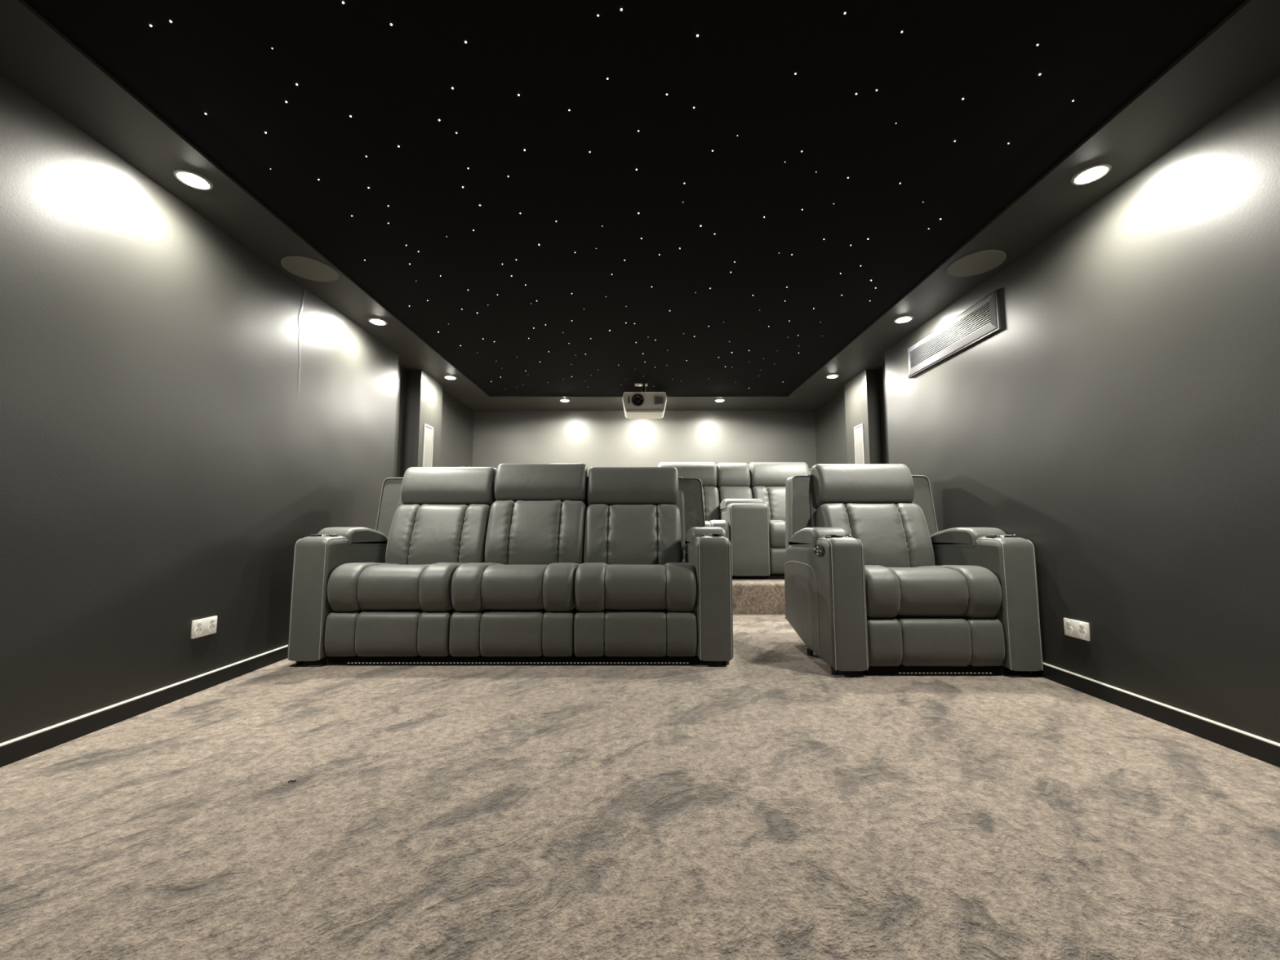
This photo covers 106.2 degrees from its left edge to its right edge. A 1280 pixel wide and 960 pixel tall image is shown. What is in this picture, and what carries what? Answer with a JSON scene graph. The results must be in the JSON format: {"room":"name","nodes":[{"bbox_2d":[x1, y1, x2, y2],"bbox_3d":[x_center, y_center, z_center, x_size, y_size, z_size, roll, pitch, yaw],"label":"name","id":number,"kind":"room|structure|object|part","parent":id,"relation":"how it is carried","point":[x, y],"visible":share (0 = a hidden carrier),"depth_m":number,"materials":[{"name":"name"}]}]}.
{"room":"home theater","nodes":[
{"label":"home theater","id":0,"kind":"room"},
{"bbox_2d":[0,73,474,743],"bbox_3d":[-2.030,-0.273,1.742,0.240,2.300,7.820,0,-5,0],"label":"wall","id":1,"kind":"structure","parent":0,"point":[179,411],"depth_m":1.86,"materials":[{"name":"grey paint"}]},
{"bbox_2d":[0,644,288,767],"bbox_3d":[-1.903,0.752,0.685,0.014,0.067,5.900,0,-5,0],"label":"baseboard","id":2,"kind":"structure","parent":1,"relation":"attached to","point":[11,751],"depth_m":1.76,"materials":[{"name":"black paint"}]},
{"bbox_2d":[173,168,213,190],"bbox_3d":[-1.745,-1.169,1.879,0.116,0.011,0.116,0,-5,0],"label":"recessed light","id":3,"kind":"object","parent":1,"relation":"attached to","point":[192,179],"visible":1,"depth_m":1.87,"materials":[{"name":"grey glass"}]},
{"bbox_2d":[190,615,217,639],"bbox_3d":[-1.903,0.643,2.102,0.014,0.076,0.118,0,-5,0],"label":"power outlet","id":4,"kind":"object","parent":1,"relation":"attached to","point":[206,626],"visible":1,"depth_m":2.09,"materials":[{"name":"white plastic"}]},
{"bbox_2d":[194,626,202,635],"bbox_3d":[-1.901,0.650,2.070,0.003,0.038,0.038,0,-5,0],"label":"socket","id":5,"kind":"object","parent":4,"relation":"attached to","point":[197,629],"depth_m":2.07,"materials":[{"name":"white plastic"}]},
{"bbox_2d":[208,623,215,631],"bbox_3d":[-1.901,0.656,2.133,0.003,0.038,0.038,0,-5,0],"label":"socket","id":6,"kind":"object","parent":4,"relation":"attached to","point":[211,627],"depth_m":2.13,"materials":[{"name":"white plastic"}]},
{"bbox_2d":[0,0,505,410],"bbox_3d":[-1.815,-1.185,1.825,0.430,0.012,7.820,0,-5,0],"label":"soffit","id":7,"kind":"structure","parent":1,"relation":"attached to","point":[35,55],"depth_m":1.76,"materials":[{"name":"grey paint"}]},
{"bbox_2d":[280,256,338,282],"bbox_3d":[-1.742,-1.111,2.541,0.254,0.006,0.254,0,-5,0],"label":"ceiling speaker","id":8,"kind":"object","parent":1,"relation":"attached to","point":[305,268],"visible":1,"depth_m":2.53,"materials":[{"name":"grey"}]},
{"bbox_2d":[368,317,387,325],"bbox_3d":[-1.745,-1.049,3.198,0.116,0.011,0.116,0,-5,0],"label":"recessed light","id":9,"kind":"object","parent":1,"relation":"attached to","point":[379,322],"visible":1,"depth_m":3.18,"materials":[{"name":"grey glass"}]},
{"bbox_2d":[422,423,433,466],"bbox_3d":[-1.905,-0.300,4.310,0.009,0.384,0.199,0,-5,0],"label":"wall speaker","id":10,"kind":"object","parent":1,"relation":"attached to","point":[427,460],"visible":0.57,"depth_m":4.31,"materials":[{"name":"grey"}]},
{"bbox_2d":[443,375,457,379],"bbox_3d":[-1.745,-0.937,4.423,0.116,0.011,0.116,0,-5,0],"label":"recessed light","id":11,"kind":"object","parent":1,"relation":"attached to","point":[448,377],"visible":1,"depth_m":4.40,"materials":[{"name":"grey glass"}]},
{"bbox_2d":[22,0,1245,395],"bbox_3d":[0.025,-1.241,1.830,4.350,0.100,8.060,0,-5,0],"label":"ceiling","id":12,"kind":"structure","parent":0,"point":[217,59],"depth_m":1.72,"materials":[{"name":"black paint"}]},
{"bbox_2d":[622,382,666,418],"bbox_3d":[0.046,-0.787,4.836,0.442,0.258,0.430,0,-5,0],"label":"projector","id":13,"kind":"object","parent":12,"relation":"attached to","point":[643,404],"visible":1,"depth_m":4.76,"materials":[{"name":"white plastic"}]},
{"bbox_3d":[-0.013,-0.926,4.673,0.073,0.012,0.070,0,-5,0],"label":"mount plate","id":14,"kind":"part","parent":13,"relation":"part of","materials":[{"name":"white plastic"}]},
{"bbox_3d":[0.037,-0.917,4.788,0.042,0.008,0.310,0,-5,0],"label":"mount rail","id":15,"kind":"part","parent":13,"relation":"part of","materials":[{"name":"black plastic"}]},
{"bbox_2d":[655,395,662,404],"bbox_3d":[0.186,-0.789,4.757,0.085,0.085,0.008,0,-5,0],"label":"grille","id":16,"kind":"object","parent":13,"relation":"attached to","point":[658,398],"depth_m":4.76,"materials":[{"name":"grey plastic"}]},
{"bbox_2d":[0,613,1279,959],"bbox_3d":[0.025,0.922,1.633,4.350,0.100,8.060,0,-5,0],"label":"floor","id":17,"kind":"structure","parent":0,"point":[769,803],"depth_m":1.17,"materials":[{"name":"carpet"}]},
{"bbox_2d":[287,463,733,665],"bbox_3d":[-0.655,0.421,2.895,2.266,1.126,0.891,0,-5,0],"label":"recliner sofa","id":18,"kind":"object","parent":17,"relation":"on","point":[510,563],"visible":1,"depth_m":2.47,"materials":[{"name":"grey leather"}]},
{"bbox_3d":[-1.693,0.635,2.820,0.180,0.623,0.752,0,-5,0],"label":"armrest","id":19,"kind":"part","parent":18,"relation":"part of","materials":[{"name":"grey leather"}]},
{"bbox_2d":[327,562,463,611],"bbox_3d":[-1.287,0.586,2.757,0.626,0.246,0.644,0,-5,0],"label":"seat cushion","id":20,"kind":"object","parent":18,"relation":"on","point":[351,586],"depth_m":2.46,"materials":[{"name":"grey leather"}]},
{"bbox_2d":[385,504,490,564],"bbox_3d":[-1.265,0.377,3.055,0.604,0.449,0.247,0,-5,0],"label":"cushion","id":21,"kind":"object","parent":18,"relation":"on","point":[420,534],"depth_m":2.97,"materials":[{"name":"grey leather"}]},
{"bbox_2d":[451,562,580,611],"bbox_3d":[-0.655,0.586,2.757,0.626,0.246,0.646,0,-5,0],"label":"seat cushion","id":22,"kind":"object","parent":18,"relation":"on","point":[475,586],"depth_m":2.46,"materials":[{"name":"grey leather"}]},
{"bbox_2d":[484,500,586,564],"bbox_3d":[-0.655,0.353,3.057,0.604,0.453,0.245,0,-5,0],"label":"cushion","id":23,"kind":"object","parent":18,"relation":"on","point":[517,532],"depth_m":2.97,"materials":[{"name":"grey leather"}]},
{"bbox_2d":[583,504,681,564],"bbox_3d":[-0.045,0.376,3.057,0.604,0.448,0.243,0,-5,0],"label":"cushion","id":24,"kind":"object","parent":18,"relation":"on","point":[614,534],"depth_m":2.97,"materials":[{"name":"grey leather"}]},
{"bbox_2d":[574,562,696,611],"bbox_3d":[-0.023,0.585,2.757,0.626,0.246,0.644,0,-5,0],"label":"seat cushion","id":25,"kind":"object","parent":18,"relation":"on","point":[598,586],"depth_m":2.46,"materials":[{"name":"grey leather"}]},
{"bbox_3d":[0.383,0.635,2.820,0.180,0.623,0.752,0,-5,0],"label":"armrest","id":26,"kind":"part","parent":18,"relation":"part of","materials":[{"name":"grey leather"}]},
{"bbox_2d":[732,578,785,613],"bbox_3d":[0.030,1.027,4.695,3.870,0.245,1.698,0,-5,0],"label":"platform","id":27,"kind":"object","parent":17,"relation":"on","point":[749,596],"depth_m":3.85,"materials":[{"name":"carpet"}]},
{"bbox_2d":[657,462,811,578],"bbox_3d":[0.945,0.340,4.569,1.955,1.102,0.892,0,-5,0],"label":"recliner sofa","id":28,"kind":"object","parent":27,"relation":"on","point":[745,500],"visible":0.36,"depth_m":4.61,"materials":[{"name":"grey leather"}]},
{"bbox_2d":[702,486,719,521],"bbox_3d":[0.479,0.283,4.732,0.592,0.447,0.244,0,-5,0],"label":"cushion","id":29,"kind":"object","parent":28,"relation":"on","point":[711,495],"depth_m":4.66,"materials":[{"name":"grey leather"}]},
{"bbox_2d":[705,520,728,538],"bbox_3d":[0.463,0.492,4.432,0.614,0.246,0.646,0,-5,0],"label":"seat cushion","id":30,"kind":"object","parent":28,"relation":"on","point":[724,524],"depth_m":4.15,"materials":[{"name":"grey leather"}]},
{"bbox_2d":[718,486,752,505],"bbox_3d":[0.945,0.284,4.731,0.315,0.445,0.240,0,-5,0],"label":"cushion","id":31,"kind":"object","parent":28,"relation":"on","point":[724,492],"depth_m":4.71,"materials":[{"name":"grey leather"}]},
{"bbox_2d":[751,486,785,521],"bbox_3d":[1.411,0.283,4.733,0.592,0.451,0.245,0,-5,0],"label":"cushion","id":32,"kind":"object","parent":28,"relation":"on","point":[773,496],"depth_m":4.68,"materials":[{"name":"grey leather"}]},
{"bbox_2d":[768,520,785,547],"bbox_3d":[1.427,0.492,4.432,0.614,0.246,0.646,0,-5,0],"label":"seat cushion","id":33,"kind":"object","parent":28,"relation":"on","point":[776,527],"depth_m":4.13,"materials":[{"name":"grey leather"}]},
{"bbox_2d":[782,463,1043,675],"bbox_3d":[1.399,0.418,2.730,1.014,1.102,0.890,0,-5,0],"label":"recliner armchair","id":34,"kind":"object","parent":17,"relation":"on","point":[873,585],"visible":1,"depth_m":2.31,"materials":[{"name":"grey leather"}]},
{"bbox_2d":[814,545,823,555],"bbox_3d":[0.904,0.356,2.428,0.005,0.058,0.133,0,-5,0],"label":"switch","id":35,"kind":"object","parent":34,"relation":"attached to","point":[819,549],"depth_m":2.42,"materials":[{"name":"black plastic"}]},
{"bbox_3d":[0.993,0.620,2.656,0.172,0.623,0.752,0,-5,0],"label":"armrest","id":36,"kind":"part","parent":34,"relation":"part of","materials":[{"name":"grey leather"}]},
{"bbox_2d":[816,502,934,567],"bbox_3d":[1.404,0.362,2.892,0.614,0.450,0.247,0,-5,0],"label":"cushion","id":37,"kind":"object","parent":34,"relation":"on","point":[891,535],"depth_m":2.83,"materials":[{"name":"grey leather"}]},
{"bbox_2d":[864,564,1001,617],"bbox_3d":[1.404,0.570,2.593,0.644,0.246,0.644,0,-5,0],"label":"seat cushion","id":38,"kind":"object","parent":34,"relation":"on","point":[968,591],"depth_m":2.29,"materials":[{"name":"grey leather"}]},
{"bbox_3d":[1.815,0.620,2.656,0.172,0.623,0.752,0,-5,0],"label":"armrest","id":39,"kind":"part","parent":34,"relation":"part of","materials":[{"name":"grey leather"}]},
{"bbox_2d":[471,410,816,476],"bbox_3d":[0.025,0.087,5.696,4.350,2.300,0.120,0,-5,0],"label":"wall","id":40,"kind":"structure","parent":0,"point":[592,438],"depth_m":5.69,"materials":[{"name":"grey paint"}]},
{"bbox_2d":[559,399,569,401],"bbox_3d":[-0.820,-0.863,5.240,0.116,0.011,0.116,0,-5,0],"label":"recessed light","id":41,"kind":"object","parent":40,"relation":"attached to","point":[561,400],"visible":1,"depth_m":5.22,"materials":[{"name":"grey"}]},
{"bbox_2d":[488,395,788,410],"bbox_3d":[-0.014,-0.859,5.408,3.172,0.012,0.624,0,-5,0],"label":"soffit","id":42,"kind":"structure","parent":40,"relation":"attached to","point":[506,402],"depth_m":5.35,"materials":[{"name":"grey paint"}]},
{"bbox_2d":[714,399,724,401],"bbox_3d":[0.870,-0.863,5.240,0.116,0.011,0.116,0,-5,0],"label":"recessed light","id":43,"kind":"object","parent":40,"relation":"attached to","point":[716,400],"visible":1,"depth_m":5.22,"materials":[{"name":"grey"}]},
{"bbox_2d":[814,73,1279,743],"bbox_3d":[2.054,-0.273,1.742,0.288,2.300,7.820,0,-5,0],"label":"wall","id":44,"kind":"structure","parent":0,"point":[1120,420],"depth_m":1.83,"materials":[{"name":"grey paint"}]},
{"bbox_2d":[825,373,839,378],"bbox_3d":[1.755,-0.941,4.383,0.116,0.011,0.116,0,-5,0],"label":"recessed light","id":45,"kind":"object","parent":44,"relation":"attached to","point":[829,376],"visible":1,"depth_m":4.37,"materials":[{"name":"grey glass"}]},
{"bbox_2d":[853,423,865,463],"bbox_3d":[1.966,-0.315,4.297,0.009,0.356,0.189,0,-5,0],"label":"wall speaker","id":46,"kind":"object","parent":44,"relation":"attached to","point":[859,429],"visible":0.57,"depth_m":4.30,"materials":[{"name":"grey"}]},
{"bbox_2d":[893,315,913,323],"bbox_3d":[1.735,-1.052,3.163,0.116,0.011,0.116,0,-5,0],"label":"recessed light","id":47,"kind":"object","parent":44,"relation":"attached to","point":[903,319],"visible":1,"depth_m":3.15,"materials":[{"name":"grey glass"}]},
{"bbox_2d":[906,288,1000,377],"bbox_3d":[1.900,-0.868,2.982,0.020,0.220,0.864,0,-5,0],"label":"air vent","id":48,"kind":"object","parent":44,"relation":"in","point":[980,320],"visible":1,"depth_m":2.88,"materials":[{"name":"white metal"}]},
{"bbox_2d":[773,0,1279,410],"bbox_3d":[1.825,-1.185,1.825,0.506,0.012,7.820,0,-5,0],"label":"soffit","id":49,"kind":"structure","parent":44,"relation":"attached to","point":[1241,54],"depth_m":1.76,"materials":[{"name":"grey paint"}]},
{"bbox_2d":[946,249,1006,276],"bbox_3d":[1.737,-1.116,2.486,0.254,0.006,0.254,0,-5,0],"label":"ceiling speaker","id":50,"kind":"object","parent":49,"relation":"in","point":[980,262],"visible":1,"depth_m":2.47,"materials":[{"name":"grey"}]},
{"bbox_2d":[1063,617,1090,640],"bbox_3d":[1.903,0.651,2.098,0.014,0.076,0.118,0,-5,0],"label":"power outlet","id":51,"kind":"object","parent":44,"relation":"attached to","point":[1073,628],"visible":1,"depth_m":2.09,"materials":[{"name":"white plastic"}]},
{"bbox_2d":[1065,625,1072,634],"bbox_3d":[1.901,0.664,2.129,0.003,0.038,0.038,0,-5,0],"label":"socket","id":52,"kind":"object","parent":51,"relation":"attached to","point":[1068,628],"depth_m":2.13,"materials":[{"name":"white plastic"}]},
{"bbox_2d":[1078,628,1086,637],"bbox_3d":[1.901,0.658,2.065,0.003,0.038,0.038,0,-5,0],"label":"socket","id":53,"kind":"object","parent":51,"relation":"attached to","point":[1082,632],"depth_m":2.06,"materials":[{"name":"white plastic"}]},
{"bbox_2d":[1071,162,1111,185],"bbox_3d":[1.735,-1.172,1.849,0.116,0.011,0.116,0,-5,0],"label":"recessed light","id":54,"kind":"object","parent":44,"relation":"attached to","point":[1092,173],"visible":1,"depth_m":1.84,"materials":[{"name":"grey glass"}]},
{"bbox_2d":[1033,662,1279,767],"bbox_3d":[1.903,0.750,0.660,0.014,0.067,5.850,0,-5,0],"label":"baseboard","id":55,"kind":"structure","parent":44,"relation":"attached to","point":[1268,751],"depth_m":1.71,"materials":[{"name":"black paint"}]}
]}

